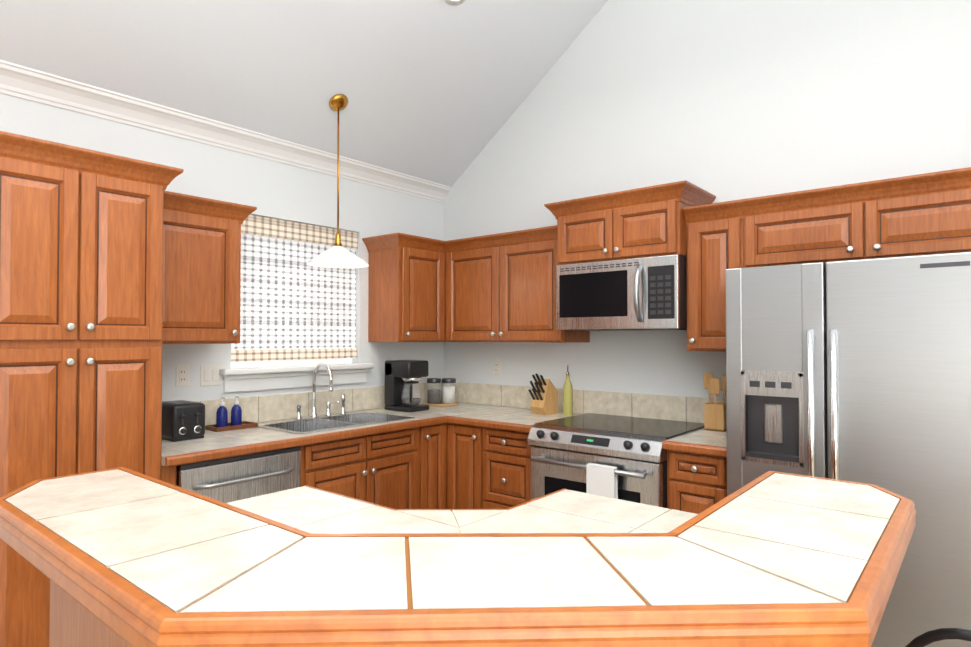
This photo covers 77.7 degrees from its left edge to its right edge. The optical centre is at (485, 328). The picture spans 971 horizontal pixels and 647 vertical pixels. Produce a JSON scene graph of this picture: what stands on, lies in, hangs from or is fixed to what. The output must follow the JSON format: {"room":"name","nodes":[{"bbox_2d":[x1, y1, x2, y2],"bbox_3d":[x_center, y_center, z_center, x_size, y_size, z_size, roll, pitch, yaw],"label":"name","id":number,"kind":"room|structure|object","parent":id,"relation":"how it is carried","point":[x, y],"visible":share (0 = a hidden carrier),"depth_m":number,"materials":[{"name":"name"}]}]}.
{"room":"kitchen","nodes":[
{"label":"kitchen","id":0,"kind":"room"},
{"bbox_2d":[0,93,443,422],"bbox_3d":[-2.490,0.134,2.204,0.150,2.610,6.900,-1,-1,40],"label":"wall","id":1,"kind":"structure","parent":0,"point":[275,190],"depth_m":3.49,"materials":[{"name":"paint"}]},
{"bbox_2d":[176,365,189,386],"bbox_3d":[-1.590,0.249,3.165,0.008,0.114,0.070,-1,-1,40],"label":"electrical outlet plate","id":2,"kind":"object","parent":1,"relation":"attached to","point":[182,375],"visible":1,"depth_m":3.16,"materials":[{"name":"white plastic"}]},
{"bbox_2d":[162,191,256,343],"bbox_3d":[-1.498,-0.275,3.007,0.360,0.704,0.560,-1,-1,40],"label":"upper cabinet","id":3,"kind":"object","parent":1,"relation":"attached to","point":[201,268],"visible":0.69,"depth_m":2.93,"materials":[{"name":"brown wood"}]},
{"bbox_2d":[200,364,220,385],"bbox_3d":[-1.494,0.256,3.280,0.008,0.114,0.116,-1,-1,40],"label":"switch plate","id":4,"kind":"object","parent":1,"relation":"attached to","point":[210,375],"visible":1,"depth_m":3.28,"materials":[{"name":"white plastic"}]},
{"bbox_2d":[0,60,451,202],"bbox_3d":[-2.400,-1.075,2.148,0.084,0.114,6.599,-1,-1,40],"label":"crown molding","id":5,"kind":"structure","parent":1,"relation":"attached to","point":[26,83],"depth_m":3.17,"materials":[{"name":"white"}]},
{"bbox_2d":[231,358,350,367],"bbox_3d":[-1.215,-0.196,3.789,0.050,0.920,0.900,-1,-1,40],"label":"window","id":6,"kind":"structure","parent":1,"relation":"in","point":[282,363],"depth_m":3.74,"materials":[{"name":"white"}]},
{"bbox_2d":[231,215,357,361],"bbox_3d":[-1.159,-0.228,3.744,0.032,0.848,0.884,-1,-1,40],"label":"window shade","id":7,"kind":"object","parent":1,"relation":"attached to","point":[293,306],"visible":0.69,"depth_m":3.71,"materials":[{"name":"white fabric"}]},
{"bbox_2d":[219,363,373,392],"bbox_3d":[-1.144,0.297,3.723,0.152,0.132,1.040,-1,-1,40],"label":"window sill","id":8,"kind":"structure","parent":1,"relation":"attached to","point":[240,379],"depth_m":3.61,"materials":[{"name":"white wood"}]},
{"bbox_2d":[193,381,442,424],"bbox_3d":[-1.071,0.473,3.786,0.010,0.150,2.317,-1,-1,40],"label":"backsplash","id":9,"kind":"structure","parent":1,"relation":"attached to","point":[255,409],"depth_m":3.71,"materials":[{"name":"tile"}]},
{"bbox_2d":[362,233,441,341],"bbox_3d":[-0.566,-0.257,4.135,0.360,0.704,0.420,-1,-1,40],"label":"upper cabinet","id":10,"kind":"object","parent":1,"relation":"attached to","point":[405,270],"depth_m":4.04,"materials":[{"name":"brown wood"}]},
{"bbox_2d":[0,0,607,186],"bbox_3d":[0.110,-2.298,0.090,6.900,2.604,6.900,-1,-1,40],"label":"ceiling","id":11,"kind":"structure","parent":0,"point":[438,91],"depth_m":3.29,"materials":[{"name":"paint"}]},
{"bbox_2d":[306,94,368,267],"bbox_3d":[-0.856,-0.858,3.500,0.354,0.983,0.354,-1,-1,40],"label":"pendant light","id":12,"kind":"object","parent":11,"relation":"hanging from","point":[337,255],"visible":0.98,"depth_m":3.48,"materials":[{"name":"white glass"}]},
{"bbox_2d":[445,0,464,5],"bbox_3d":[-0.153,-1.822,3.248,0.143,0.106,0.170,-1,-1,40],"label":"recessed light","id":13,"kind":"object","parent":11,"relation":"in","point":[453,2],"visible":1,"depth_m":3.30,"materials":[{"name":"white"}]},
{"bbox_2d":[443,0,970,413],"bbox_3d":[2.262,-1.056,2.671,6.900,5.006,0.150,-1,-1,40],"label":"wall","id":14,"kind":"structure","parent":0,"point":[725,100],"depth_m":3.42,"materials":[{"name":"paint"}]},
{"bbox_2d":[493,359,500,375],"bbox_3d":[0.081,0.283,4.352,0.070,0.114,0.008,-1,-1,40],"label":"electrical outlet plate","id":15,"kind":"object","parent":14,"relation":"attached to","point":[496,367],"visible":1,"depth_m":4.35,"materials":[{"name":"white plastic"}]},
{"bbox_2d":[442,225,589,342],"bbox_3d":[0.050,-0.257,4.145,1.296,0.704,0.381,-1,-1,40],"label":"upper cabinet","id":16,"kind":"object","parent":14,"relation":"attached to","point":[500,287],"depth_m":3.91,"materials":[{"name":"brown wood"}]},
{"bbox_2d":[444,382,725,422],"bbox_3d":[0.587,0.476,3.929,2.356,0.150,0.010,-1,-1,40],"label":"backsplash","id":17,"kind":"structure","parent":14,"relation":"attached to","point":[664,407],"depth_m":3.78,"materials":[{"name":"tile"}]},
{"bbox_2d":[544,180,715,264],"bbox_3d":[0.820,-0.557,3.473,0.857,0.362,0.440,-1,-1,40],"label":"upper cabinet","id":18,"kind":"object","parent":14,"relation":"attached to","point":[649,221],"visible":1,"depth_m":3.28,"materials":[{"name":"brown wood"}]},
{"bbox_2d":[556,255,686,330],"bbox_3d":[0.809,-0.181,3.454,0.739,0.384,0.473,-1,-1,40],"label":"microwave","id":19,"kind":"object","parent":18,"relation":"attached to","point":[640,294],"visible":1,"depth_m":3.28,"materials":[{"name":"metal"}]},
{"bbox_2d":[682,167,970,351],"bbox_3d":[1.677,-0.258,2.810,1.407,0.744,0.360,-1,-1,40],"label":"upper cabinet","id":20,"kind":"object","parent":14,"relation":"attached to","point":[922,214],"visible":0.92,"depth_m":2.76,"materials":[{"name":"brown wood"}]},
{"bbox_3d":[0.110,1.455,0.031,6.900,0.100,6.900,-1,-1,40],"label":"floor","id":21,"kind":"structure","parent":0,"visible":0},
{"bbox_2d":[49,580,131,646],"bbox_3d":[-0.162,0.921,1.330,1.476,1.008,0.989,-1,-1,40],"label":"wall","id":22,"kind":"structure","parent":21,"relation":"on","point":[74,622],"depth_m":1.32,"materials":[{"name":"brown wood"}]},
{"bbox_2d":[0,467,916,646],"bbox_3d":[-0.091,0.388,1.341,1.634,0.058,1.347,-1,-1,40],"label":"bar","id":23,"kind":"object","parent":22,"relation":"on","point":[132,558],"visible":1,"depth_m":0.87,"materials":[{"name":"beige tile"}]},
{"bbox_2d":[0,131,183,646],"bbox_3d":[-1.756,0.387,2.446,0.666,2.112,0.727,-1,-1,40],"label":"pantry cabinet","id":24,"kind":"object","parent":21,"relation":"on","point":[81,277],"visible":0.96,"depth_m":2.25,"materials":[{"name":"brown wood"}]},
{"bbox_2d":[176,446,300,502],"bbox_3d":[-1.312,1.014,2.933,0.658,0.864,0.590,-1,-1,40],"label":"dishwasher","id":25,"kind":"object","parent":21,"relation":"on","point":[232,479],"visible":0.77,"depth_m":2.75,"materials":[{"name":"metal"}]},
{"bbox_2d":[161,423,446,508],"bbox_3d":[-0.817,1.024,3.574,0.662,0.874,2.334,-1,-1,40],"label":"base cabinet","id":26,"kind":"object","parent":21,"relation":"on","point":[403,469],"visible":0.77,"depth_m":3.42,"materials":[{"name":"brown wood"}]},
{"bbox_2d":[161,402,504,466],"bbox_3d":[-0.816,0.567,3.580,0.664,0.041,2.334,-1,-1,40],"label":"countertop","id":27,"kind":"structure","parent":26,"relation":"on","point":[211,445],"depth_m":3.02,"materials":[{"name":"beige tile"}]},
{"bbox_2d":[162,400,204,441],"bbox_3d":[-1.501,0.450,2.958,0.256,0.173,0.160,-1,-1,40],"label":"toaster","id":28,"kind":"object","parent":27,"relation":"on","point":[182,420],"visible":0.98,"depth_m":2.88,"materials":[{"name":"black plastic"}]},
{"bbox_2d":[205,421,257,431],"bbox_3d":[-1.372,0.530,3.259,0.130,0.022,0.230,-1,-1,40],"label":"soap tray","id":29,"kind":"object","parent":27,"relation":"on","point":[244,425],"visible":0.88,"depth_m":3.21,"materials":[{"name":"brown wood"}]},
{"bbox_2d":[216,397,227,426],"bbox_3d":[-1.402,0.449,3.214,0.068,0.166,0.056,-1,-1,40],"label":"soap bottle","id":30,"kind":"object","parent":29,"relation":"on","point":[222,416],"visible":0.79,"depth_m":3.20,"materials":[{"name":"blue plastic"}]},
{"bbox_2d":[231,396,241,425],"bbox_3d":[-1.351,0.450,3.275,0.068,0.166,0.056,-1,-1,40],"label":"soap bottle","id":31,"kind":"object","parent":29,"relation":"on","point":[236,414],"visible":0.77,"depth_m":3.26,"materials":[{"name":"blue plastic"}]},
{"bbox_2d":[295,363,345,419],"bbox_3d":[-0.951,0.374,3.642,0.209,0.336,0.374,-1,-1,40],"label":"chrome faucet","id":32,"kind":"object","parent":27,"relation":"on","point":[313,414],"visible":1,"depth_m":3.65,"materials":[{"name":"silver metal"}]},
{"bbox_2d":[258,411,414,434],"bbox_3d":[-0.878,0.638,3.517,0.504,0.196,0.804,-1,-1,40],"label":"sink","id":33,"kind":"object","parent":27,"relation":"in","point":[327,423],"visible":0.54,"depth_m":3.57,"materials":[{"name":"silver metal"}]},
{"bbox_2d":[385,360,428,411],"bbox_3d":[-0.528,0.387,4.085,0.269,0.335,0.194,-1,-1,40],"label":"coffee maker","id":34,"kind":"object","parent":27,"relation":"on","point":[402,377],"visible":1,"depth_m":4.05,"materials":[{"name":"black plastic"}]},
{"bbox_2d":[425,401,457,406],"bbox_3d":[-0.323,0.551,4.409,0.244,0.016,0.244,-1,-1,40],"label":"tray","id":35,"kind":"object","parent":27,"relation":"on","point":[443,404],"visible":0.69,"depth_m":4.31,"materials":[{"name":"brown wood"}]},
{"bbox_2d":[427,378,440,403],"bbox_3d":[-0.376,0.459,4.408,0.104,0.184,0.104,-1,-1,40],"label":"canister","id":36,"kind":"object","parent":35,"relation":"on","point":[434,396],"visible":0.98,"depth_m":4.37,"materials":[{"name":"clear glass"}]},
{"bbox_2d":[442,378,455,403],"bbox_3d":[-0.269,0.459,4.412,0.104,0.184,0.104,-1,-1,40],"label":"canister","id":37,"kind":"object","parent":35,"relation":"on","point":[448,394],"visible":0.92,"depth_m":4.37,"materials":[{"name":"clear glass"}]},
{"bbox_2d":[447,423,533,508],"bbox_3d":[0.195,1.028,3.821,0.685,0.874,0.662,-1,-1,40],"label":"base cabinet","id":38,"kind":"object","parent":21,"relation":"on","point":[488,468],"visible":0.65,"depth_m":3.60,"materials":[{"name":"brown wood"}]},
{"bbox_2d":[446,407,580,432],"bbox_3d":[0.208,0.570,3.816,0.651,0.041,0.664,-1,-1,40],"label":"countertop","id":39,"kind":"structure","parent":38,"relation":"on","point":[517,419],"depth_m":3.69,"materials":[{"name":"beige tile"}]},
{"bbox_2d":[528,374,557,414],"bbox_3d":[0.363,0.420,3.866,0.100,0.262,0.214,-1,-1,40],"label":"knife block","id":40,"kind":"object","parent":39,"relation":"on","point":[544,396],"visible":1,"depth_m":3.83,"materials":[{"name":"brown wood"}]},
{"bbox_2d":[563,365,572,415],"bbox_3d":[0.522,0.393,3.816,0.062,0.315,0.062,-1,-1,40],"label":"oil bottle","id":41,"kind":"object","parent":39,"relation":"on","point":[567,399],"visible":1,"depth_m":3.79,"materials":[{"name":"yellow glass"}]},
{"bbox_2d":[527,413,703,507],"bbox_3d":[0.727,0.994,3.323,0.778,0.921,0.726,-1,-1,40],"label":"range","id":42,"kind":"object","parent":21,"relation":"on","point":[564,451],"visible":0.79,"depth_m":3.13,"materials":[{"name":"metal"}]},
{"bbox_2d":[586,463,617,498],"bbox_3d":[0.578,0.817,2.993,0.155,0.270,0.039,-1,-1,40],"label":"towel","id":43,"kind":"object","parent":42,"relation":"hanging from","point":[601,480],"visible":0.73,"depth_m":2.97,"materials":[{"name":"white fabric"}]},
{"bbox_2d":[667,450,726,513],"bbox_3d":[1.166,1.015,3.018,0.296,0.874,0.662,-1,-1,40],"label":"base cabinet","id":44,"kind":"object","parent":21,"relation":"on","point":[696,483],"visible":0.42,"depth_m":2.80,"materials":[{"name":"brown wood"}]},
{"bbox_2d":[662,428,726,456],"bbox_3d":[1.172,0.558,3.018,0.315,0.041,0.664,-1,-1,40],"label":"countertop","id":45,"kind":"structure","parent":44,"relation":"on","point":[705,442],"depth_m":2.83,"materials":[{"name":"beige tile"}]},
{"bbox_2d":[703,373,726,431],"bbox_3d":[1.228,0.389,3.212,0.148,0.302,0.100,-1,-1,40],"label":"utensil holder","id":46,"kind":"object","parent":45,"relation":"on","point":[714,415],"visible":0.88,"depth_m":3.18,"materials":[{"name":"brown wood"}]},
{"bbox_2d":[726,252,970,646],"bbox_3d":[1.597,0.595,2.541,0.923,1.700,0.798,-1,-1,40],"label":"refrigerator","id":47,"kind":"object","parent":21,"relation":"on","point":[855,370],"visible":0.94,"depth_m":2.23,"materials":[{"name":"metal"}]},
{"bbox_2d":[905,628,970,646],"bbox_3d":[1.008,0.989,1.242,0.352,0.849,0.352,-1,-1,40],"label":"bar stool","id":48,"kind":"object","parent":21,"relation":"on","point":[928,637],"visible":1,"depth_m":1.15,"materials":[{"name":"black metal"}]},
{"bbox_3d":[-0.099,0.992,1.524,1.356,0.873,1.099,-1,-1,40],"label":"base cabinet","id":49,"kind":"object","parent":21,"relation":"on","visible":0},
{"bbox_2d":[226,485,697,533],"bbox_3d":[-0.099,0.534,1.533,1.362,0.041,1.104,-1,-1,40],"label":"countertop","id":50,"kind":"structure","parent":49,"relation":"on","point":[309,509],"depth_m":1.66,"materials":[{"name":"beige tile"}]}
]}

